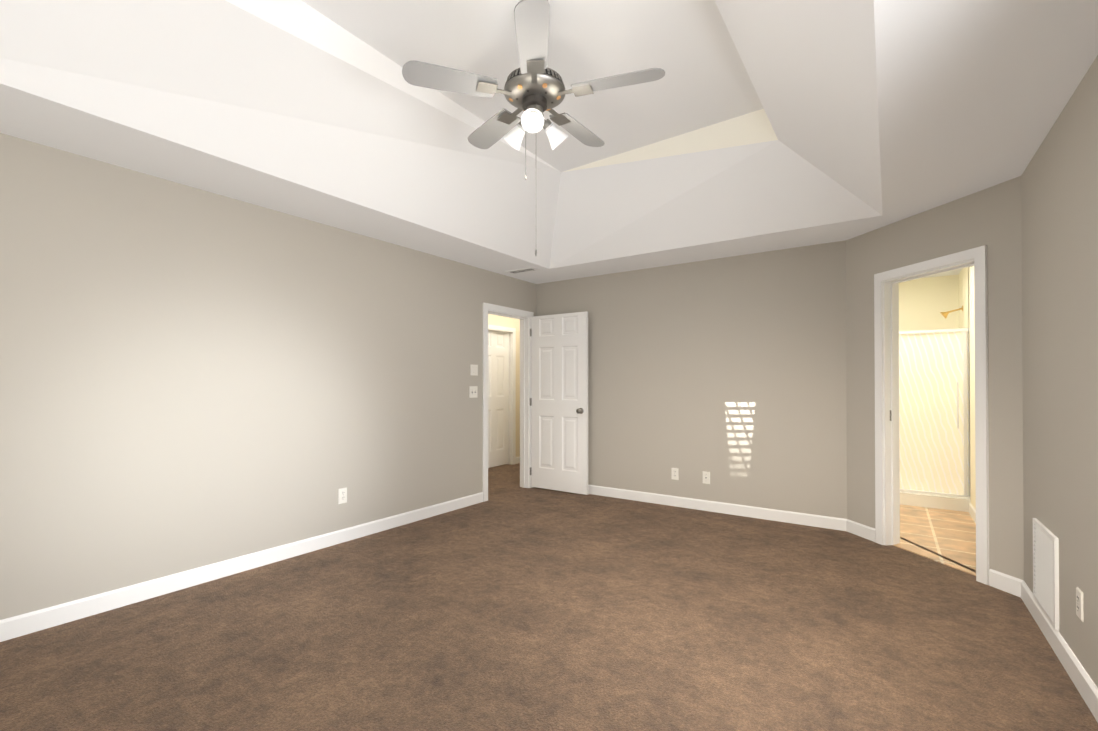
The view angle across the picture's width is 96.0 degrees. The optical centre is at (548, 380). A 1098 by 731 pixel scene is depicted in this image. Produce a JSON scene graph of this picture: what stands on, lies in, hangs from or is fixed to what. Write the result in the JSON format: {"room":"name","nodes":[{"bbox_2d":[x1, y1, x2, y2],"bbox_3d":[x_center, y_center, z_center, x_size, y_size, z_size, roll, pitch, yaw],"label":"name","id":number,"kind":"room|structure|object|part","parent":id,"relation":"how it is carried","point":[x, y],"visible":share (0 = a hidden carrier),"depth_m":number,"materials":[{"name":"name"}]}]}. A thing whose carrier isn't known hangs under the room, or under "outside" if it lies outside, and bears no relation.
{"room":"empty bedroom","nodes":[
{"label":"empty bedroom","id":0,"kind":"room"},
{"bbox_2d":[0,133,535,619],"bbox_3d":[-1.756,-0.040,3.754,0.120,2.600,5.720,0,-1,35],"label":"wall","id":1,"kind":"structure","parent":0,"point":[190,377],"depth_m":3.06,"materials":[{"name":"beige paint"}]},
{"bbox_2d":[338,488,346,503],"bbox_3d":[-1.610,0.901,3.853,0.016,0.117,0.072,0,-1,35],"label":"outlet","id":2,"kind":"object","parent":1,"relation":"attached to","point":[342,495],"visible":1,"depth_m":3.85,"materials":[{"name":"white plastic"}]},
{"bbox_2d":[469,386,477,397],"bbox_3d":[-0.769,0.120,5.065,0.017,0.117,0.118,0,-1,35],"label":"switch plate","id":3,"kind":"object","parent":1,"relation":"attached to","point":[473,391],"visible":1,"depth_m":5.06,"materials":[{"name":"white plastic"}]},
{"bbox_2d":[470,364,477,375],"bbox_3d":[-0.768,-0.105,5.078,0.007,0.112,0.105,0,-1,35],"label":"switch plate","id":4,"kind":"object","parent":1,"relation":"attached to","point":[473,369],"visible":1,"depth_m":5.07,"materials":[{"name":"white plastic"}]},
{"bbox_2d":[483,303,533,501],"bbox_3d":[-0.497,0.230,5.581,0.156,2.087,0.874,0,-1,35],"label":"door frame","id":5,"kind":"structure","parent":1,"relation":"attached to","point":[523,316],"depth_m":5.84,"materials":[{"name":"white wood"}]},
{"bbox_2d":[0,485,1097,721],"bbox_3d":[0.385,1.206,3.090,4.150,0.100,6.830,0,-1,35],"label":"baseboard","id":6,"kind":"structure","parent":1,"relation":"attached to","point":[70,611],"depth_m":3.12,"materials":[{"name":"white wood"}]},
{"bbox_2d":[530,311,587,494],"bbox_3d":[0.102,0.251,5.639,0.767,2.010,0.055,0,-1,35],"label":"door","id":7,"kind":"structure","parent":1,"relation":"in","point":[559,397],"depth_m":5.61,"materials":[{"name":"white wood"}]},
{"bbox_3d":[-0.218,0.256,5.838,0.015,1.730,0.020,0,-1,35],"label":"door hinges","id":8,"kind":"part","parent":7,"relation":"part of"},
{"bbox_2d":[576,408,583,413],"bbox_3d":[0.365,0.338,5.469,0.066,0.066,0.171,0,-1,35],"label":"door knob","id":9,"kind":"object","parent":7,"relation":"attached to","point":[580,410],"depth_m":5.41,"materials":[{"name":"silver metal"}]},
{"bbox_2d":[488,314,519,456],"bbox_3d":[-0.968,-0.015,7.085,0.120,2.600,5.140,0,-1,35],"label":"wall","id":10,"kind":"structure","parent":0,"point":[498,320],"depth_m":7.64,"materials":[{"name":"beige paint"}]},
{"bbox_2d":[488,331,508,467],"bbox_3d":[-0.828,0.277,7.290,0.035,1.995,0.716,0,-1,35],"label":"hall door","id":11,"kind":"structure","parent":10,"relation":"in","point":[498,398],"depth_m":7.37,"materials":[{"name":"white"}]},
{"bbox_2d":[488,324,515,464],"bbox_3d":[-0.819,0.243,7.284,0.140,2.087,0.874,0,-1,35],"label":"door frame","id":12,"kind":"structure","parent":10,"relation":"attached to","point":[512,393],"depth_m":7.56,"materials":[{"name":"white wood"}]},
{"bbox_2d":[0,463,1097,730],"bbox_3d":[0.271,1.288,4.158,7.950,0.050,8.700,0,-1,35],"label":"floor carpet","id":13,"kind":"object","parent":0,"point":[510,603],"visible":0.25,"depth_m":2.37,"materials":[{"name":"brown carpet"}]},
{"bbox_2d":[0,0,1097,283],"bbox_3d":[0.632,-1.602,3.469,4.390,0.840,7.940,0,-1,35],"label":"ceiling","id":14,"kind":"structure","parent":0,"point":[743,118],"depth_m":2.79,"materials":[{"name":"white paint"}]},
{"bbox_2d":[505,267,539,273],"bbox_3d":[-0.283,-1.163,5.249,0.360,0.010,0.130,0,-1,35],"label":"ceiling vent","id":15,"kind":"object","parent":14,"relation":"in","point":[528,269],"visible":1,"depth_m":5.22,"materials":[{"name":"white metal"}]},
{"bbox_2d":[402,0,664,255],"bbox_3d":[-0.042,-1.287,2.598,1.263,1.322,1.213,0,-1,35],"label":"ceiling fan","id":16,"kind":"object","parent":14,"relation":"hanging from","point":[534,88],"visible":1,"depth_m":2.44,"materials":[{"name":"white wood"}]},
{"bbox_2d":[536,240,846,518],"bbox_3d":[1.216,-0.030,5.107,3.240,2.600,0.120,0,-1,35],"label":"wall","id":17,"kind":"structure","parent":0,"point":[729,374],"depth_m":4.72,"materials":[{"name":"beige paint"}]},
{"bbox_2d":[671,468,678,479],"bbox_3d":[1.272,0.945,4.988,0.072,0.117,0.016,0,-1,35],"label":"outlet","id":18,"kind":"object","parent":17,"relation":"attached to","point":[674,474],"visible":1,"depth_m":4.99,"materials":[{"name":"white plastic"}]},
{"bbox_2d":[703,471,709,483],"bbox_3d":[1.527,0.948,4.802,0.072,0.117,0.018,0,-1,35],"label":"outlet","id":19,"kind":"object","parent":17,"relation":"attached to","point":[706,477],"visible":1,"depth_m":4.80,"materials":[{"name":"white plastic"}]},
{"bbox_2d":[899,275,954,330],"bbox_3d":[3.673,-0.022,6.110,2.130,2.600,0.120,0,-1,35],"label":"wall","id":20,"kind":"structure","parent":0,"point":[924,303],"depth_m":5.61,"materials":[{"name":"beige paint"}]},
{"bbox_2d":[893,504,975,575],"bbox_3d":[2.827,1.264,4.723,2.059,0.008,3.111,0,-1,35],"label":"floor","id":21,"kind":"structure","parent":0,"point":[945,537],"depth_m":3.99,"materials":[{"name":"beige wood"}]},
{"bbox_2d":[899,306,970,511],"bbox_3d":[3.658,0.245,5.505,1.550,2.040,0.889,0,-1,35],"label":"shower","id":22,"kind":"object","parent":21,"relation":"on","point":[934,442],"visible":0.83,"depth_m":4.91,"materials":[{"name":"white glass"}]},
{"bbox_2d":[846,176,1023,579],"bbox_3d":[2.678,-0.041,3.515,0.120,2.600,1.315,0,0,-10],"label":"wall","id":23,"kind":"structure","parent":0,"point":[990,217],"depth_m":3.06,"materials":[{"name":"beige paint"}]},
{"bbox_2d":[874,245,988,584],"bbox_3d":[2.688,0.215,3.456,0.156,2.087,0.824,0,0,-10],"label":"door frame","id":24,"kind":"structure","parent":23,"relation":"attached to","point":[887,457],"depth_m":3.77,"materials":[{"name":"white wood"}]},
{"bbox_2d":[955,55,1097,687],"bbox_3d":[2.390,-0.051,2.247,0.120,2.600,7.940,0,-1,35],"label":"wall","id":25,"kind":"structure","parent":0,"point":[1059,202],"depth_m":2.18,"materials":[{"name":"beige paint"}]},
{"bbox_2d":[1033,518,1058,630],"bbox_3d":[2.443,0.936,2.434,0.014,0.420,0.420,0,-1,35],"label":"air vent","id":26,"kind":"object","parent":25,"relation":"in","point":[1046,569],"visible":1,"depth_m":2.40,"materials":[{"name":"white metal"}]},
{"bbox_2d":[1076,587,1083,621],"bbox_3d":[2.153,0.908,2.002,0.016,0.117,0.072,0,-1,35],"label":"outlet","id":27,"kind":"object","parent":25,"relation":"attached to","point":[1079,605],"visible":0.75,"depth_m":1.99,"materials":[{"name":"white plastic"}]}
]}

